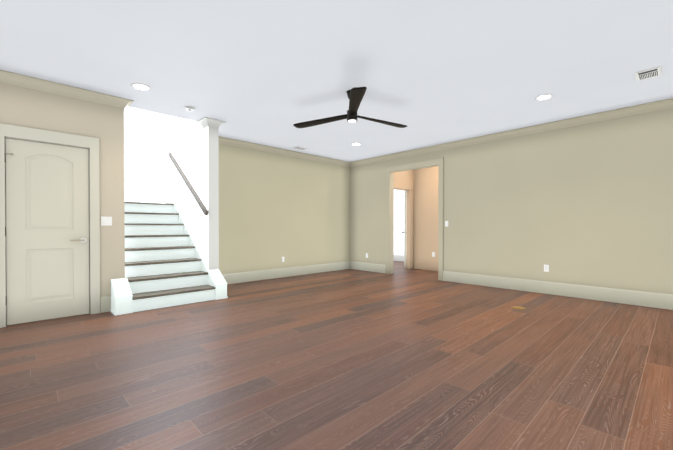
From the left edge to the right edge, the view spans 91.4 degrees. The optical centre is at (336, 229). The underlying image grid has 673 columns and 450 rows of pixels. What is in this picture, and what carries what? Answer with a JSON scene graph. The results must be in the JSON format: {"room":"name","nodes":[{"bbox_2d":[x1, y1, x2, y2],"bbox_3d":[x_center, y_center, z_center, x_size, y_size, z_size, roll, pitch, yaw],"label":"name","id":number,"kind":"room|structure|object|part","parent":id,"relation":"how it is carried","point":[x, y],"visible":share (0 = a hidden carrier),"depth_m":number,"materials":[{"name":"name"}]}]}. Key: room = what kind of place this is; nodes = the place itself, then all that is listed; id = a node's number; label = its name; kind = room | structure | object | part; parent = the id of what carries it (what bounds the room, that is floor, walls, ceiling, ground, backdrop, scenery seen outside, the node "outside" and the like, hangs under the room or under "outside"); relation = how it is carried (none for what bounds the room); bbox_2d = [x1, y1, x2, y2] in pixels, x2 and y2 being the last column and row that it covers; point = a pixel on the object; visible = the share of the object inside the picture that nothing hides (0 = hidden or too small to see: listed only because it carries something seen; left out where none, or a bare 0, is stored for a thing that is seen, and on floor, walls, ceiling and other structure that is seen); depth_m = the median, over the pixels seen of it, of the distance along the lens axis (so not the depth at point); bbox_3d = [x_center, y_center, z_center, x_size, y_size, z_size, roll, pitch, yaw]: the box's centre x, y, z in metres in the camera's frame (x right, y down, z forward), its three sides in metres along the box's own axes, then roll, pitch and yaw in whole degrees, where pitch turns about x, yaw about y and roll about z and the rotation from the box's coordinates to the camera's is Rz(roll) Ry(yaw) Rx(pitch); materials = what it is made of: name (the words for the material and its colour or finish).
{"room":"empty living room","nodes":[
{"label":"empty living room","id":0,"kind":"room"},
{"bbox_2d":[0,82,124,296],"bbox_3d":[-3.352,-0.319,3.863,1.450,2.740,0.120,0,1,-44],"label":"wall","id":1,"kind":"structure","parent":0,"point":[36,109],"depth_m":4.15,"materials":[{"name":"paint"}]},
{"bbox_2d":[5,138,89,324],"bbox_3d":[-3.316,0.023,3.811,0.726,2.033,0.091,0,1,-44],"label":"door","id":2,"kind":"structure","parent":1,"relation":"in","point":[47,229],"depth_m":3.79,"materials":[{"name":"paint"}]},
{"bbox_3d":[-3.121,0.130,3.995,0.190,0.062,0.086,0,1,-44],"label":"handle","id":3,"kind":"part","parent":2,"relation":"part of","materials":[{"name":"silver metal"}]},
{"bbox_2d":[0,123,99,327],"bbox_3d":[-3.353,-0.044,3.850,0.928,2.190,0.140,0,1,-44],"label":"door frame","id":4,"kind":"structure","parent":1,"relation":"attached to","point":[91,144],"depth_m":3.92,"materials":[{"name":"paint"}]},
{"bbox_2d":[0,70,133,108],"bbox_3d":[-3.214,-1.637,3.861,1.420,0.105,0.120,0,1,-44],"label":"crown molding","id":5,"kind":"structure","parent":1,"relation":"attached to","point":[16,79],"depth_m":3.80,"materials":[{"name":"paint"}]},
{"bbox_2d":[100,296,110,312],"bbox_3d":[-2.935,0.949,4.177,0.111,0.200,0.016,0,1,-44],"label":"baseboard","id":6,"kind":"structure","parent":1,"relation":"attached to","point":[105,303],"depth_m":4.17,"materials":[{"name":"paint"}]},
{"bbox_2d":[101,216,111,225],"bbox_3d":[-2.926,-0.109,4.182,0.116,0.115,0.008,0,1,-44],"label":"light switch","id":7,"kind":"object","parent":1,"relation":"attached to","point":[106,221],"visible":1,"depth_m":4.18,"materials":[{"name":"white plastic"}]},
{"bbox_2d":[124,107,217,269],"bbox_3d":[-3.504,-1.814,5.893,1.390,5.700,3.279,0,1,-44],"label":"wall","id":8,"kind":"structure","parent":0,"point":[152,140],"depth_m":6.49,"materials":[{"name":"white paint"}]},
{"bbox_2d":[168,152,207,215],"bbox_3d":[-2.561,-0.842,5.632,0.074,1.244,1.773,0,1,-44],"label":"handrail","id":9,"kind":"object","parent":8,"relation":"attached to","point":[200,203],"visible":1,"depth_m":5.48,"materials":[{"name":"brown wood"}]},
{"bbox_2d":[208,126,218,269],"bbox_3d":[-1.922,-0.483,5.137,0.160,2.219,0.012,0,1,-44],"label":"column","id":10,"kind":"structure","parent":8,"relation":"attached to","point":[213,197],"depth_m":5.13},
{"bbox_2d":[219,143,349,273],"bbox_3d":[-1.058,-0.344,7.259,4.020,2.740,0.120,0,1,-44],"label":"wall","id":11,"kind":"structure","parent":0,"point":[274,208],"depth_m":7.02,"materials":[{"name":"paint"}]},
{"bbox_2d":[219,136,349,166],"bbox_3d":[-1.069,-1.661,7.094,3.790,0.105,0.090,0,1,-44],"label":"crown molding","id":12,"kind":"structure","parent":11,"relation":"attached to","point":[222,140],"depth_m":6.97,"materials":[{"name":"paint"}]},
{"bbox_2d":[222,261,349,283],"bbox_3d":[-1.055,0.926,7.178,3.900,0.200,0.016,0,1,-44],"label":"baseboard","id":13,"kind":"structure","parent":11,"relation":"attached to","point":[238,277],"depth_m":7.06,"materials":[{"name":"paint"}]},
{"bbox_2d":[0,261,672,449],"bbox_3d":[0.221,1.075,5.975,9.600,0.080,9.800,0,1,-44],"label":"floor","id":14,"kind":"structure","parent":0,"point":[401,357],"depth_m":2.44,"materials":[{"name":"brown wood"}]},
{"bbox_2d":[110,185,227,315],"bbox_3d":[-3.372,0.076,5.749,1.449,1.921,3.446,0,1,-44],"label":"staircase","id":15,"kind":"structure","parent":14,"relation":"on","point":[165,265],"depth_m":4.97,"materials":[{"name":"white wood"}]},
{"bbox_2d":[512,306,525,308],"bbox_3d":[2.435,1.043,4.397,0.164,0.007,0.164,0,1,-44],"label":"electrical outlet","id":16,"kind":"object","parent":14,"relation":"on","point":[517,307],"visible":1,"depth_m":4.39,"materials":[{"name":"gold metal"}]},
{"bbox_2d":[0,0,672,161],"bbox_3d":[0.039,-1.754,5.862,9.370,0.100,9.680,0,1,-44],"label":"ceiling","id":17,"kind":"structure","parent":0,"point":[271,73],"depth_m":3.27,"materials":[{"name":"paint"}]},
{"bbox_2d":[131,83,150,89],"bbox_3d":[-2.308,-1.685,3.882,0.196,0.007,0.196,0,1,-44],"label":"recessed light","id":18,"kind":"object","parent":17,"relation":"in","point":[139,86],"visible":1,"depth_m":3.86,"materials":[{"name":"white"}]},
{"bbox_2d":[185,106,194,110],"bbox_3d":[-2.038,-1.678,4.569,0.128,0.032,0.128,0,1,-44],"label":"smoke detector","id":19,"kind":"object","parent":17,"relation":"attached to","point":[189,108],"visible":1,"depth_m":4.54,"materials":[{"name":"white plastic"}]},
{"bbox_2d":[197,117,225,128],"bbox_3d":[-1.964,-1.646,5.173,0.340,0.105,0.290,0,1,-44],"label":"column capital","id":20,"kind":"object","parent":17,"relation":"attached to","point":[204,122],"visible":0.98,"depth_m":5.11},
{"bbox_2d":[293,146,307,149],"bbox_3d":[-0.769,-1.708,6.917,0.300,0.007,0.200,0,1,-44],"label":"ceiling vent","id":21,"kind":"object","parent":17,"relation":"in","point":[299,148],"visible":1,"depth_m":6.91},
{"bbox_2d":[293,87,406,127],"bbox_3d":[0.223,-1.511,4.167,1.438,0.360,1.490,0,1,-44],"label":"ceiling fan","id":22,"kind":"object","parent":17,"relation":"hanging from","point":[355,95],"visible":1,"depth_m":4.04,"materials":[{"name":"black metal"}]},
{"bbox_3d":[-0.205,-1.396,4.245,0.790,0.035,0.159,0,0,29],"label":"blade","id":23,"kind":"part","parent":22,"relation":"part of","materials":[{"name":"black wood"}]},
{"bbox_3d":[0.211,-1.392,3.584,0.159,0.035,0.790,0,0,-1],"label":"blade","id":24,"kind":"part","parent":22,"relation":"part of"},
{"bbox_3d":[0.581,-1.397,4.261,0.790,0.035,0.159,0,0,-29],"label":"blade","id":25,"kind":"part","parent":22,"relation":"part of","materials":[{"name":"black wood"}]},
{"bbox_2d":[535,94,552,99],"bbox_3d":[2.650,-1.688,4.195,0.196,0.007,0.196,0,1,-44],"label":"recessed light","id":26,"kind":"object","parent":17,"relation":"in","point":[544,97],"visible":1,"depth_m":4.19,"materials":[{"name":"white"}]},
{"bbox_2d":[634,66,661,80],"bbox_3d":[3.376,-1.683,3.558,0.290,0.007,0.205,0,1,-44],"label":"ceiling vent","id":27,"kind":"object","parent":17,"relation":"in","point":[648,73],"visible":1,"depth_m":3.54,"materials":[{"name":"white metal"}]},
{"bbox_2d":[394,189,404,254],"bbox_3d":[1.502,-0.372,11.035,0.120,2.740,4.240,0,1,-44],"label":"wall","id":28,"kind":"structure","parent":0,"point":[398,222],"depth_m":10.44,"materials":[{"name":"white paint"}]},
{"bbox_2d":[394,255,403,261],"bbox_3d":[1.446,0.898,11.005,0.016,0.200,4.020,0,1,-44],"label":"baseboard","id":29,"kind":"structure","parent":28,"relation":"attached to","point":[398,257],"depth_m":10.42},
{"bbox_2d":[394,170,412,186],"bbox_3d":[1.556,-0.351,8.236,1.110,2.740,0.120,0,1,-44],"label":"wall","id":30,"kind":"structure","parent":0,"point":[405,178],"depth_m":8.30,"materials":[{"name":"paint"}]},
{"bbox_2d":[394,184,412,268],"bbox_3d":[1.603,-0.047,8.269,0.960,2.130,0.140,0,1,-44],"label":"door frame","id":31,"kind":"structure","parent":30,"relation":"attached to","point":[409,226],"depth_m":8.52,"materials":[{"name":"paint"}]},
{"bbox_2d":[402,191,405,267],"bbox_3d":[1.868,-0.008,8.991,0.645,2.018,0.504,0,1,-44],"label":"hall door","id":32,"kind":"structure","parent":30,"relation":"in","point":[404,232],"depth_m":8.61,"materials":[{"name":"paint"}]},
{"bbox_2d":[413,166,438,262],"bbox_3d":[3.884,-0.340,6.699,0.130,2.740,5.560,0,1,-44],"label":"wall","id":33,"kind":"structure","parent":0,"point":[423,183],"depth_m":8.32,"materials":[{"name":"paint"}]},
{"bbox_2d":[413,261,437,270],"bbox_3d":[3.838,0.930,6.665,0.016,0.200,5.320,0,1,-44],"label":"baseboard","id":34,"kind":"structure","parent":33,"relation":"attached to","point":[432,266],"depth_m":8.31,"materials":[{"name":"paint"}]},
{"bbox_2d":[350,108,672,293],"bbox_3d":[2.611,-0.337,6.243,0.120,2.740,6.420,0,1,-44],"label":"wall","id":35,"kind":"structure","parent":0,"point":[589,204],"depth_m":5.21,"materials":[{"name":"paint"}]},
{"bbox_2d":[350,261,384,272],"bbox_3d":[0.753,0.920,8.098,0.016,0.200,1.140,0,1,-44],"label":"baseboard","id":36,"kind":"structure","parent":35,"relation":"attached to","point":[372,267],"depth_m":8.08,"materials":[{"name":"paint"}]},
{"bbox_2d":[385,157,443,280],"bbox_3d":[1.700,-0.216,7.197,0.160,2.485,1.449,0,1,-44],"label":"door frame","id":37,"kind":"structure","parent":35,"relation":"attached to","point":[390,171],"depth_m":7.53,"materials":[{"name":"paint"}]},
{"bbox_2d":[350,98,672,166],"bbox_3d":[2.494,-1.654,6.204,0.090,0.105,6.300,0,1,-44],"label":"crown molding","id":38,"kind":"structure","parent":35,"relation":"attached to","point":[628,111],"depth_m":5.38,"materials":[{"name":"paint"}]},
{"bbox_2d":[544,264,548,271],"bbox_3d":[3.403,0.625,5.329,0.007,0.115,0.070,0,1,-44],"label":"electrical outlet","id":39,"kind":"object","parent":35,"relation":"attached to","point":[546,268],"visible":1,"depth_m":5.33,"materials":[{"name":"white plastic"}]},
{"bbox_3d":[0.476,-0.317,3.600,6.860,2.740,5.790,0,1,-44],"label":"wall","id":40,"kind":"structure","parent":0,"visible":0},
{"bbox_2d":[443,271,672,309],"bbox_3d":[3.456,0.940,5.270,0.016,0.200,3.771,0,1,-44],"label":"baseboard","id":41,"kind":"structure","parent":40,"relation":"attached to","point":[647,299],"depth_m":5.08,"materials":[{"name":"paint"}]}
]}

